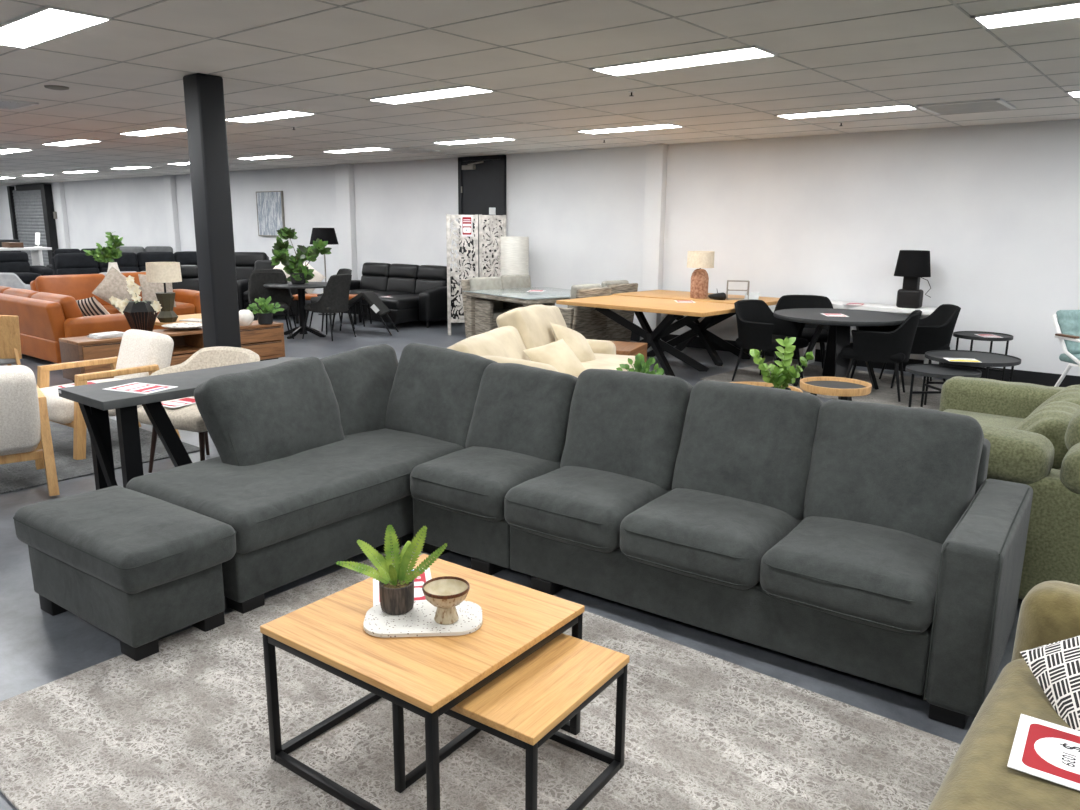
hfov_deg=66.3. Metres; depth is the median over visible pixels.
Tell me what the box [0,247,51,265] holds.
table
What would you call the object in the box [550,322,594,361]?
throw pillow
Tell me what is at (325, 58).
ceiling
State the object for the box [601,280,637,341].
rattan chair
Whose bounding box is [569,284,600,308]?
cushion
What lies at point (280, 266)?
throw pillow
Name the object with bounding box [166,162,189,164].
recessed light
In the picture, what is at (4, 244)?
carton
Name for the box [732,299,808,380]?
armchair
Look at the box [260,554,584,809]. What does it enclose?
coffee table
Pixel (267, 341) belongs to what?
tv stand
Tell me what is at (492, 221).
folding screen
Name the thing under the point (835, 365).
dining table
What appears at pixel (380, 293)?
seat cushion
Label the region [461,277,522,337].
rattan chair
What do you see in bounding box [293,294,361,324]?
bench
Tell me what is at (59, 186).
trim
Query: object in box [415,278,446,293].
cushion
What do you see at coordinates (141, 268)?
cushion
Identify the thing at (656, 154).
column
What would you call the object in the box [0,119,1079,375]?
wall
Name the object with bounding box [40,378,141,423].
seat cushion
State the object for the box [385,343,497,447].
cushion
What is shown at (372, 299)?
chair
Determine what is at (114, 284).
throw pillow
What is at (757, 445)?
cushion
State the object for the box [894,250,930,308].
table lamp
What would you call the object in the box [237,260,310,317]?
recliner
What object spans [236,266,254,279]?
cushion
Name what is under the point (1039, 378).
baseboard
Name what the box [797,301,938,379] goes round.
console table
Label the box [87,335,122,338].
magazine
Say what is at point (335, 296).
dining chair
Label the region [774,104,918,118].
recessed light
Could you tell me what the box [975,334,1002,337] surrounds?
price card
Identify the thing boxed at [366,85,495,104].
recessed light
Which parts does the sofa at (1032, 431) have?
armrest, panel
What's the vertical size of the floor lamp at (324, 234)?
1.520 m
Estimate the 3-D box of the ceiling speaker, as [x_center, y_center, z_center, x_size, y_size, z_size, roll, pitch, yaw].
[-3.914,-2.568,6.700,0.180,0.020,0.180,11,16,39]
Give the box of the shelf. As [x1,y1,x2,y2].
[172,345,201,354]
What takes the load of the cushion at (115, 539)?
on the ottoman
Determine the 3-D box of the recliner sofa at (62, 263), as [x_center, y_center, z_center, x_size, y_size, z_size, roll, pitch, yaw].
[-7.448,-2.347,15.567,3.312,1.036,1.044,-11,17,-43]
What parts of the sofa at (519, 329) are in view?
armrest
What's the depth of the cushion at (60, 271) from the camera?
14.87 m
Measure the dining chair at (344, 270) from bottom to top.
0.916 m
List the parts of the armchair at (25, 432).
rail, leg, armrest, leg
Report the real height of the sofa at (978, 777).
0.856 m
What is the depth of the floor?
3.43 m
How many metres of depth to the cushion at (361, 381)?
4.60 m
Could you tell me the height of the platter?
0.046 m
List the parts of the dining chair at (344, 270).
seat, backrest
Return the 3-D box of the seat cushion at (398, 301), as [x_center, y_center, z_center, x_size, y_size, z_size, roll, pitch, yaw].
[-2.121,-1.656,13.312,0.668,0.223,1.146,9,15,35]
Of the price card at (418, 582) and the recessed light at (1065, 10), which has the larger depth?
the recessed light at (1065, 10)
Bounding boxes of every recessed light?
[0,5,113,48]
[0,148,32,153]
[20,174,54,175]
[41,139,102,145]
[61,170,99,172]
[109,166,152,169]
[117,126,186,135]
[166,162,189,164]
[226,109,316,122]
[235,155,294,159]
[321,147,390,152]
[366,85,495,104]
[431,137,517,144]
[576,123,684,133]
[589,45,778,76]
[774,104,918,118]
[970,0,1079,29]
[1065,90,1079,97]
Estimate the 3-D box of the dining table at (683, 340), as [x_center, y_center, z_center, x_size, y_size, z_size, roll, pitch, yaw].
[1.969,-0.945,10.244,1.920,0.802,1.050,11,16,40]
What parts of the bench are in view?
leg, leg, leg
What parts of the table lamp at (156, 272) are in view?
lamp shade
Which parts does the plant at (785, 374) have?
stem, stem, stem, stem, stem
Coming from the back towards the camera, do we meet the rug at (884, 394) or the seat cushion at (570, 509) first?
the rug at (884, 394)
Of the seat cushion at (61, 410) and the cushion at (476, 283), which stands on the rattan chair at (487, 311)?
the cushion at (476, 283)
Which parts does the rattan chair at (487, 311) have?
panel, panel, seat, panel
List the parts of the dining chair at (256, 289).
backrest, seat, leg, leg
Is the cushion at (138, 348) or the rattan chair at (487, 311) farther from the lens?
the rattan chair at (487, 311)
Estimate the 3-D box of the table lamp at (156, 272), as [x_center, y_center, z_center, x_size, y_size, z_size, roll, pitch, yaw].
[-4.390,-1.320,9.690,0.380,0.690,0.380,11,16,39]
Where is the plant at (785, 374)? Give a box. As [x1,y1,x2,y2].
[750,337,813,389]
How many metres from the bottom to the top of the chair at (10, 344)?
0.811 m
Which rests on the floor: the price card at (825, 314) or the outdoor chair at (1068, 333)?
the outdoor chair at (1068, 333)
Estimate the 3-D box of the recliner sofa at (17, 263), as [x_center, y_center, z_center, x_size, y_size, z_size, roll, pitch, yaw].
[-11.717,-2.817,17.808,1.031,0.925,2.012,11,16,40]
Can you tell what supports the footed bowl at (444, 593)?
on the serving tray
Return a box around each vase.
[123,301,157,331]
[239,310,253,325]
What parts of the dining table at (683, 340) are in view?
leg, leg, leg, leg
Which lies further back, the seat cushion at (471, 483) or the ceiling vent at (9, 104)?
the ceiling vent at (9, 104)
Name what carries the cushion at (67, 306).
on the sofa at (48, 312)
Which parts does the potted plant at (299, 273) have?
pot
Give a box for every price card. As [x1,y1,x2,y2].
[53,381,98,387]
[103,382,176,393]
[162,397,195,407]
[373,568,431,606]
[527,290,544,291]
[674,300,695,302]
[820,313,848,316]
[844,303,865,305]
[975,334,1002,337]
[1007,714,1079,790]
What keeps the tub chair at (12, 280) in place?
on the floor
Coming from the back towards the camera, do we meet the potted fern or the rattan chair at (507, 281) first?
the rattan chair at (507, 281)
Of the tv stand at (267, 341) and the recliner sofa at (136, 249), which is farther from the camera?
the recliner sofa at (136, 249)
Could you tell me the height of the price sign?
0.300 m
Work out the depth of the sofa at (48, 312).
9.35 m
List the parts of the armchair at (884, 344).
leg, leg, seat, backrest, leg, leg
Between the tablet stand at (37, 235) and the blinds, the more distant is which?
the blinds
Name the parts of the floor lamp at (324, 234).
lamp shade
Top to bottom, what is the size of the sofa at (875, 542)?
0.935 m
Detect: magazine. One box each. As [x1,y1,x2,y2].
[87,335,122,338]
[89,331,123,336]
[179,318,201,321]
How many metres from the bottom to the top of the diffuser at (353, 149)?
0.006 m
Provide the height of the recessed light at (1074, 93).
0.012 m
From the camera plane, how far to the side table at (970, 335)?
8.30 m
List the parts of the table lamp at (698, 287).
lamp shade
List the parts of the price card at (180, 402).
white panel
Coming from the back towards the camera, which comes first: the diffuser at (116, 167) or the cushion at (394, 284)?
the diffuser at (116, 167)
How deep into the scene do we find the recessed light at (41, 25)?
4.56 m
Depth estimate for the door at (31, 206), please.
24.63 m
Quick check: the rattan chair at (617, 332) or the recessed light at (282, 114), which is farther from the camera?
the rattan chair at (617, 332)
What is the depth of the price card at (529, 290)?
11.13 m
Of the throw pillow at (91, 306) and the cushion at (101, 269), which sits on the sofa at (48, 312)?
the throw pillow at (91, 306)
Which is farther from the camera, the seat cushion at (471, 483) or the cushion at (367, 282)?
the cushion at (367, 282)
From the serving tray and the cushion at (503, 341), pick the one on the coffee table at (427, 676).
the serving tray
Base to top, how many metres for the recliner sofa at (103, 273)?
0.792 m
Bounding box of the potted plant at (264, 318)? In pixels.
[246,296,283,324]
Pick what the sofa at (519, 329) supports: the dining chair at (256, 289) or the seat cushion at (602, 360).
the seat cushion at (602, 360)
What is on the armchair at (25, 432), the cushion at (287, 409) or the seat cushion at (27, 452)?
the seat cushion at (27, 452)
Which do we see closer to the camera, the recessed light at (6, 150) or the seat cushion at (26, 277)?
the recessed light at (6, 150)
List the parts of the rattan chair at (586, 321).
panel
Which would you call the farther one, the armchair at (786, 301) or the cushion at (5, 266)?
the cushion at (5, 266)
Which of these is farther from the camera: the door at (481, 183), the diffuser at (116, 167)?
the diffuser at (116, 167)
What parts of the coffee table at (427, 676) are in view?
leg, floor rail, floor rail, rail, leg, floor rail, leg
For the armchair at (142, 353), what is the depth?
5.97 m
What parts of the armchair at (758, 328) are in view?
leg, backrest, seat, leg, leg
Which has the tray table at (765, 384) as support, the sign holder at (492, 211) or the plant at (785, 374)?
the plant at (785, 374)
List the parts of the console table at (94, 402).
leg, leg, leg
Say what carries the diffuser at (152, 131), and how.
attached to the recessed light at (159, 130)
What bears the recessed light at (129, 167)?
in the ceiling
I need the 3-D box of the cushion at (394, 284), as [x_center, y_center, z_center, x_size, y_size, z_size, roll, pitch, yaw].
[-2.330,-2.027,14.111,0.674,0.327,0.250,9,15,35]
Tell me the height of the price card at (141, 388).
0.003 m
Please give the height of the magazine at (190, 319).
0.012 m
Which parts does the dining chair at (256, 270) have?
backrest, leg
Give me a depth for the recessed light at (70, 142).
11.36 m
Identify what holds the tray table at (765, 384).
on the floor
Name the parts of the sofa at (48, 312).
frame, frame, armrest, armrest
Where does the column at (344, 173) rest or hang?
attached to the wall
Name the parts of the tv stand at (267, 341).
panel, drawer, drawer, panel, drawer, drawer, panel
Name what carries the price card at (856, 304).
on the console table at (836, 304)
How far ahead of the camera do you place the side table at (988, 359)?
7.49 m
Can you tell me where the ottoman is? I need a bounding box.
[13,486,235,660]
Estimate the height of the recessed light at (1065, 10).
0.012 m
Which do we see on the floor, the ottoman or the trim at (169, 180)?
the ottoman
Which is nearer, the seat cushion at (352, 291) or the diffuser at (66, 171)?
the seat cushion at (352, 291)
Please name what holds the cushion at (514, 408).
on the sofa at (875, 542)
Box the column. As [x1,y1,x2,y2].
[183,73,240,347]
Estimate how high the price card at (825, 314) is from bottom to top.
0.003 m
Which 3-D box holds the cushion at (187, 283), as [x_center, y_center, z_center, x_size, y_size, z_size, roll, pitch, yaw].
[-5.927,-1.943,13.625,0.661,0.312,0.249,-8,15,-34]
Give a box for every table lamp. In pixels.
[146,262,181,322]
[687,251,717,298]
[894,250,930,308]
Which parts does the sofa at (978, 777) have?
armrest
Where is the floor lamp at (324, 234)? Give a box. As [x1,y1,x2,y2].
[310,228,337,314]
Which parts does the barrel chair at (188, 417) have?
leg, seat, leg, backrest, leg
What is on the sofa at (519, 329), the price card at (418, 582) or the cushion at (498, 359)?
the cushion at (498, 359)
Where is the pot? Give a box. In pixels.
[379,578,413,614]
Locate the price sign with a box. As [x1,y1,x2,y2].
[461,215,472,236]
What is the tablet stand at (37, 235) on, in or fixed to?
on the table at (36, 252)
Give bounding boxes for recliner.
[172,265,198,290]
[235,252,268,279]
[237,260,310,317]
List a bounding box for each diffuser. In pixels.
[64,171,96,172]
[113,167,148,168]
[124,128,184,135]
[327,148,384,152]
[1070,92,1079,96]
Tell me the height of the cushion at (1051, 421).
0.416 m
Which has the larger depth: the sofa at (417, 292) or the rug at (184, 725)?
the sofa at (417, 292)
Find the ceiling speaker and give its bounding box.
[44,85,68,89]
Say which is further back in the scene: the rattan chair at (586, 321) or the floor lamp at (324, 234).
the floor lamp at (324, 234)
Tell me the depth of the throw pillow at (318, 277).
14.09 m
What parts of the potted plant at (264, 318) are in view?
pot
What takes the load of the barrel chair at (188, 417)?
on the floor
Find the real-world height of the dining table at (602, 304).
0.797 m
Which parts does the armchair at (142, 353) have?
leg, rail, armrest, leg, armrest, leg, leg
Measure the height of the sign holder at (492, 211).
0.100 m
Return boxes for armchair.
[0,365,59,495]
[37,329,179,459]
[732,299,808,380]
[773,295,832,368]
[841,310,921,401]
[879,304,960,387]
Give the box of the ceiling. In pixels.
[0,0,1079,185]
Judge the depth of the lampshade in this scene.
12.14 m
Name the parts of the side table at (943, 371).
leg, leg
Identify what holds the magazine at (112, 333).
on the magazine at (88, 336)
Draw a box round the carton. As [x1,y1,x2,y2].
[1,242,23,247]
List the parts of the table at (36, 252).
leg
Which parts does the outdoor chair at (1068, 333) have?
backrest, seat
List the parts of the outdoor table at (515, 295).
leg, glass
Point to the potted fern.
(396, 584)
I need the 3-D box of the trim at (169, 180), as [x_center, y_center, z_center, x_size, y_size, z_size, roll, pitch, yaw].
[-8.653,-4.052,19.534,0.320,2.660,0.120,11,16,39]
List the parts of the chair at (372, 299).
leg, leg, seat, leg, leg, backrest, leg, leg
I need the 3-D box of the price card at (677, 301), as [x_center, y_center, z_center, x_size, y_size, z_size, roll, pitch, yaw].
[1.656,-1.182,9.450,0.210,0.003,0.280,1,12,2]
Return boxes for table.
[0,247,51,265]
[58,357,300,489]
[154,313,201,325]
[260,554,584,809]
[263,282,326,338]
[392,633,629,809]
[463,287,609,340]
[556,295,734,376]
[606,340,646,362]
[612,290,779,365]
[730,381,802,392]
[774,308,907,389]
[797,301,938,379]
[800,377,871,400]
[905,364,981,406]
[924,350,1020,404]
[953,331,1013,380]
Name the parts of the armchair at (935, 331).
leg, leg, backrest, seat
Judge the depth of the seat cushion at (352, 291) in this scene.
14.16 m
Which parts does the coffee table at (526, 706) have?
leg, floor rail, leg, rail, floor rail, floor rail, leg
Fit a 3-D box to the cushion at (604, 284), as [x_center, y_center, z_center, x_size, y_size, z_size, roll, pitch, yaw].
[0.970,-1.416,10.939,0.156,0.458,0.500,12,17,43]
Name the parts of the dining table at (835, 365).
leg, leg, leg, leg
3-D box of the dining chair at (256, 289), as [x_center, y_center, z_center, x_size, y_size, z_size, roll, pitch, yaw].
[-3.818,-1.414,11.721,0.582,0.916,0.579,-4,13,-22]
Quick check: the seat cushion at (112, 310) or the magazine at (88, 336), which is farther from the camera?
the seat cushion at (112, 310)
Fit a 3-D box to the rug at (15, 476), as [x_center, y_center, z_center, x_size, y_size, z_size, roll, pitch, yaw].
[-4.208,0.288,5.995,2.900,0.010,2.150,10,16,38]
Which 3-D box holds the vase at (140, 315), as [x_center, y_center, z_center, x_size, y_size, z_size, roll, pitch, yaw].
[-4.177,-0.918,8.664,0.341,0.335,0.296,11,16,39]
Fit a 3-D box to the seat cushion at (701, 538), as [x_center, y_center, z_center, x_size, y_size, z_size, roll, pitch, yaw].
[0.728,0.520,3.428,0.591,0.236,0.678,9,15,35]
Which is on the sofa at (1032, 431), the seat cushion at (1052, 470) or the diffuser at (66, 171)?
the seat cushion at (1052, 470)
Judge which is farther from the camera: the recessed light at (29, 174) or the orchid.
the recessed light at (29, 174)
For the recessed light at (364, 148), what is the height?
0.012 m
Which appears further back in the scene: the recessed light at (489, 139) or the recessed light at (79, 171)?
the recessed light at (79, 171)
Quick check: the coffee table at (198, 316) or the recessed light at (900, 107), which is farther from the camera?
the coffee table at (198, 316)
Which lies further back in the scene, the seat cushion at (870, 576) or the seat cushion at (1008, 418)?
the seat cushion at (1008, 418)
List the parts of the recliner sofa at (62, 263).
frame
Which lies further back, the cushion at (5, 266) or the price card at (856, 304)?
the cushion at (5, 266)
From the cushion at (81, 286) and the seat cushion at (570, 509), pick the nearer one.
the seat cushion at (570, 509)
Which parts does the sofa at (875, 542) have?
leg, leg, leg, leg, leg, leg, armrest, frame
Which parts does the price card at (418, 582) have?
red panel, white panel, white panel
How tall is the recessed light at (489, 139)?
0.012 m
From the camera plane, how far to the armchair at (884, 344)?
7.73 m
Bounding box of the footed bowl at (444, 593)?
[422,576,469,624]
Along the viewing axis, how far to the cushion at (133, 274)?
11.88 m
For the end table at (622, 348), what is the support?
on the floor
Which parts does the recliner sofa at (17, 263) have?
armrest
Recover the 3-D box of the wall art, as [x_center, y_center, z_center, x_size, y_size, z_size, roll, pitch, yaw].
[-5.526,-3.918,16.956,0.920,0.900,0.044,11,16,39]
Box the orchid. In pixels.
[109,275,161,313]
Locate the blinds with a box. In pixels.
[12,190,48,265]
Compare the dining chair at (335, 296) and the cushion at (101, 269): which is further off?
the cushion at (101, 269)
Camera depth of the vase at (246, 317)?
9.38 m
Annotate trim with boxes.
[54,182,70,248]
[163,175,180,253]
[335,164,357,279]
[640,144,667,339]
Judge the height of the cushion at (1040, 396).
0.416 m
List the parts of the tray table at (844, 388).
leg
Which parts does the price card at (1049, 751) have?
red panel, white panel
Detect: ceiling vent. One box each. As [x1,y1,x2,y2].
[0,98,38,109]
[379,147,440,153]
[916,98,1016,114]
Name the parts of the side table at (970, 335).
leg, leg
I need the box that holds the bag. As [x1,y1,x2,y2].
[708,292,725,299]
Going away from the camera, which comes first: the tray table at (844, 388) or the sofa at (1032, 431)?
the sofa at (1032, 431)
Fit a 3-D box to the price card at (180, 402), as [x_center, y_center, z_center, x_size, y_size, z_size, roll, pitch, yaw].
[-2.311,-0.018,5.330,0.200,0.003,0.280,6,14,25]
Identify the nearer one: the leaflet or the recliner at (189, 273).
the leaflet
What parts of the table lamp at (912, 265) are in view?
lamp shade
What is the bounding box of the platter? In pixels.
[162,322,201,329]
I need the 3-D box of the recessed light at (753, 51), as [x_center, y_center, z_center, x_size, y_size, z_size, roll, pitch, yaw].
[0.915,-2.252,5.432,1.230,0.012,0.330,11,16,39]
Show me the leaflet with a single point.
(947, 359)
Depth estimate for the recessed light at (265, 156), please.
13.65 m
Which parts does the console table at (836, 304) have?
leg, leg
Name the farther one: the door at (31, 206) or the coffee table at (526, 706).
the door at (31, 206)
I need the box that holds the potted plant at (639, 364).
[616,353,663,374]
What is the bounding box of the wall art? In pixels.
[256,191,284,236]
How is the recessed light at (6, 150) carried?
in the ceiling
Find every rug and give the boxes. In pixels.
[0,418,199,493]
[0,546,960,809]
[700,361,942,410]
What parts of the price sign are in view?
red panel, white panel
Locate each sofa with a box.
[0,252,52,284]
[0,272,200,363]
[46,248,96,268]
[51,251,196,274]
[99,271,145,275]
[117,246,172,253]
[126,343,1032,728]
[323,262,463,327]
[448,305,634,377]
[927,581,1079,809]
[939,376,1079,599]
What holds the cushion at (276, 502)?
on the sofa at (875, 542)
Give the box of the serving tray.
[363,601,481,637]
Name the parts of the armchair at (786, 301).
backrest, seat, leg, leg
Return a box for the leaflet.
[944,358,981,362]
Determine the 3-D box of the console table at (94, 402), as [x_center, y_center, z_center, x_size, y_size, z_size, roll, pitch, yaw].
[-1.862,0.209,4.756,0.510,0.764,1.422,10,16,38]
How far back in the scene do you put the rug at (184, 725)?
2.60 m
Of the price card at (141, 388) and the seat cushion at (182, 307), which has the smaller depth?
the price card at (141, 388)
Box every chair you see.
[0,273,30,289]
[0,315,21,365]
[137,346,259,472]
[248,272,293,338]
[252,269,295,327]
[302,274,355,340]
[309,268,354,330]
[332,290,398,335]
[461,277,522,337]
[501,274,554,305]
[558,284,611,339]
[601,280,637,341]
[1051,310,1079,386]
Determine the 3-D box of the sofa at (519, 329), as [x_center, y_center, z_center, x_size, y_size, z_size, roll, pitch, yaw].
[0.056,-0.243,6.432,1.058,0.943,2.880,4,13,17]
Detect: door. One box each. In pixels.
[7,184,58,265]
[458,155,505,286]
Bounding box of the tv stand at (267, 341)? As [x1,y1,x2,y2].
[59,320,284,381]
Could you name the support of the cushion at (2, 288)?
on the sofa at (48, 312)
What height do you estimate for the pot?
0.090 m
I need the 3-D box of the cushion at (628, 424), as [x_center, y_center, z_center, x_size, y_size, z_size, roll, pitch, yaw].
[0.409,0.124,3.947,0.614,0.563,0.358,9,15,35]
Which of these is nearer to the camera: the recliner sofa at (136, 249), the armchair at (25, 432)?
the armchair at (25, 432)
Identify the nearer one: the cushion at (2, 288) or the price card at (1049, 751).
the price card at (1049, 751)
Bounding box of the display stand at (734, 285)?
[726,280,749,299]
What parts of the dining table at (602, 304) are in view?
leg, leg, leg, leg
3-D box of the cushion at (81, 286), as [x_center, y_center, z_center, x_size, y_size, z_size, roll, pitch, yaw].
[-6.375,-1.531,11.322,0.288,0.502,0.891,11,16,39]
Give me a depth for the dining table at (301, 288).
11.85 m
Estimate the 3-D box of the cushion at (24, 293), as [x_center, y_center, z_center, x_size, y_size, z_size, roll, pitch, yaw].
[-6.136,-1.177,9.910,0.894,0.423,0.283,11,16,39]
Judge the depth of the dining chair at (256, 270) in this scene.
12.53 m
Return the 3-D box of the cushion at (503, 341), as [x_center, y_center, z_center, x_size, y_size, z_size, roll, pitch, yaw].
[-0.344,-0.263,6.089,0.417,0.535,1.161,4,13,17]
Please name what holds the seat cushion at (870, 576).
on the sofa at (875, 542)
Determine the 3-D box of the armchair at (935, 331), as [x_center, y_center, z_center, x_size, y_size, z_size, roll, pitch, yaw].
[3.901,-0.618,8.530,0.670,0.835,0.681,3,12,9]
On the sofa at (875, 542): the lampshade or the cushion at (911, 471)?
the cushion at (911, 471)
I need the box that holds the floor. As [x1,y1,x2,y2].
[0,311,1022,809]
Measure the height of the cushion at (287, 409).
0.542 m
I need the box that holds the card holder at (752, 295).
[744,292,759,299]
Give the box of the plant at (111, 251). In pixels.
[83,231,123,272]
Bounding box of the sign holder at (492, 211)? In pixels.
[489,208,495,214]
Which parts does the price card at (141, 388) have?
white panel, red panel, white panel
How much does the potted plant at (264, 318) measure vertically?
0.319 m
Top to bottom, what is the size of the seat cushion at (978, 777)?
0.241 m
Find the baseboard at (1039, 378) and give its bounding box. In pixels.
[311,302,1079,386]
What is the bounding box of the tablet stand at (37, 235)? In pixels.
[34,233,41,246]
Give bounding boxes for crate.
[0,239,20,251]
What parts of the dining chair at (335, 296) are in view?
leg, seat, backrest, leg, leg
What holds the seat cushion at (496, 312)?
on the rattan chair at (487, 311)
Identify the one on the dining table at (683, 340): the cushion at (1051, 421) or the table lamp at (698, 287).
the table lamp at (698, 287)
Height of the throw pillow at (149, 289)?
0.471 m
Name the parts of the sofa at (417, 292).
armrest, armrest, frame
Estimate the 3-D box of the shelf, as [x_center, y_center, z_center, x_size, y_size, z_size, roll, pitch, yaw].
[-3.917,-0.605,9.040,0.420,0.022,1.020,11,16,39]
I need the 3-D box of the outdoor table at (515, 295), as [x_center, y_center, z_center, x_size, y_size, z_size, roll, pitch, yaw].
[-0.036,-1.133,11.016,1.400,0.731,1.500,-8,15,-35]
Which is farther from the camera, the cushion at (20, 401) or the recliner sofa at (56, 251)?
the recliner sofa at (56, 251)
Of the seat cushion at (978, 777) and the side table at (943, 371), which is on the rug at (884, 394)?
the side table at (943, 371)
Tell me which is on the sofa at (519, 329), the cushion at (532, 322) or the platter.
the cushion at (532, 322)
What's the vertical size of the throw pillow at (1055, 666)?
0.382 m
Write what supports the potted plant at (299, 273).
on the dining table at (301, 288)
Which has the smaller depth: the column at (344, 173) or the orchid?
the orchid
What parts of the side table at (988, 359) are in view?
leg, leg, leg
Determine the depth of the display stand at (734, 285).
9.69 m
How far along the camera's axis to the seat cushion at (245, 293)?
13.85 m
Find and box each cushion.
[0,261,30,272]
[0,286,10,293]
[0,365,40,452]
[0,445,37,455]
[3,288,38,297]
[9,272,40,282]
[14,486,235,593]
[31,292,82,319]
[35,274,110,304]
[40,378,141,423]
[57,268,99,274]
[99,267,139,272]
[103,305,121,313]
[114,329,173,378]
[121,272,145,300]
[126,428,464,553]
[139,266,145,271]
[157,301,194,314]
[172,278,198,290]
[194,357,344,465]
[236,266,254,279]
[243,291,248,301]
[320,344,397,434]
[349,289,383,303]
[360,275,388,290]
[362,291,411,304]
[370,294,418,309]
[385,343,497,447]
[387,277,416,293]
[410,446,559,521]
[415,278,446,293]
[448,326,530,360]
[465,363,576,461]
[469,277,502,308]
[481,356,557,371]
[493,309,508,318]
[496,305,566,349]
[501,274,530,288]
[504,466,671,552]
[560,369,692,489]
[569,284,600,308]
[581,353,634,370]
[601,280,628,286]
[620,488,801,589]
[672,380,823,519]
[760,516,942,634]
[803,399,983,543]
[927,658,1079,809]
[944,409,1060,469]
[1013,401,1079,468]
[1030,385,1079,414]
[1050,469,1059,473]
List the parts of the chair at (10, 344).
seat, leg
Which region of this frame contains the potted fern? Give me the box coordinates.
[336,524,446,614]
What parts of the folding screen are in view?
panel, panel, panel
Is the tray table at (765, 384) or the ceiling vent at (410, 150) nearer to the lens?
the tray table at (765, 384)
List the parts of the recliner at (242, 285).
armrest, armrest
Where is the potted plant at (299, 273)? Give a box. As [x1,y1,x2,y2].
[270,227,331,283]
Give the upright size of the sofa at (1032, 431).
0.847 m
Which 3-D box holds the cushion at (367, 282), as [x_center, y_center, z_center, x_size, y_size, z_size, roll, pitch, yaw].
[-2.879,-2.112,14.493,0.674,0.328,0.251,9,15,35]
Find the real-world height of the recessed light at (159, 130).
0.012 m
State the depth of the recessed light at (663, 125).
9.13 m
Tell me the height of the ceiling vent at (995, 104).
0.022 m
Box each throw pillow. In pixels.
[76,297,109,316]
[92,267,142,309]
[138,274,175,306]
[273,262,289,281]
[303,261,324,293]
[523,339,585,375]
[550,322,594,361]
[1020,636,1079,730]
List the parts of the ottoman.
leg, leg, leg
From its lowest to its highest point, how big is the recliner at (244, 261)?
1.044 m
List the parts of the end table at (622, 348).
panel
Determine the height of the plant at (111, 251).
1.454 m
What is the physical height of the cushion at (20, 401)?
0.514 m
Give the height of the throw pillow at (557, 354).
0.329 m
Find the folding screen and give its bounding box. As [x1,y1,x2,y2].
[446,214,505,334]
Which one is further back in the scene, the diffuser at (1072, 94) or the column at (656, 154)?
the column at (656, 154)

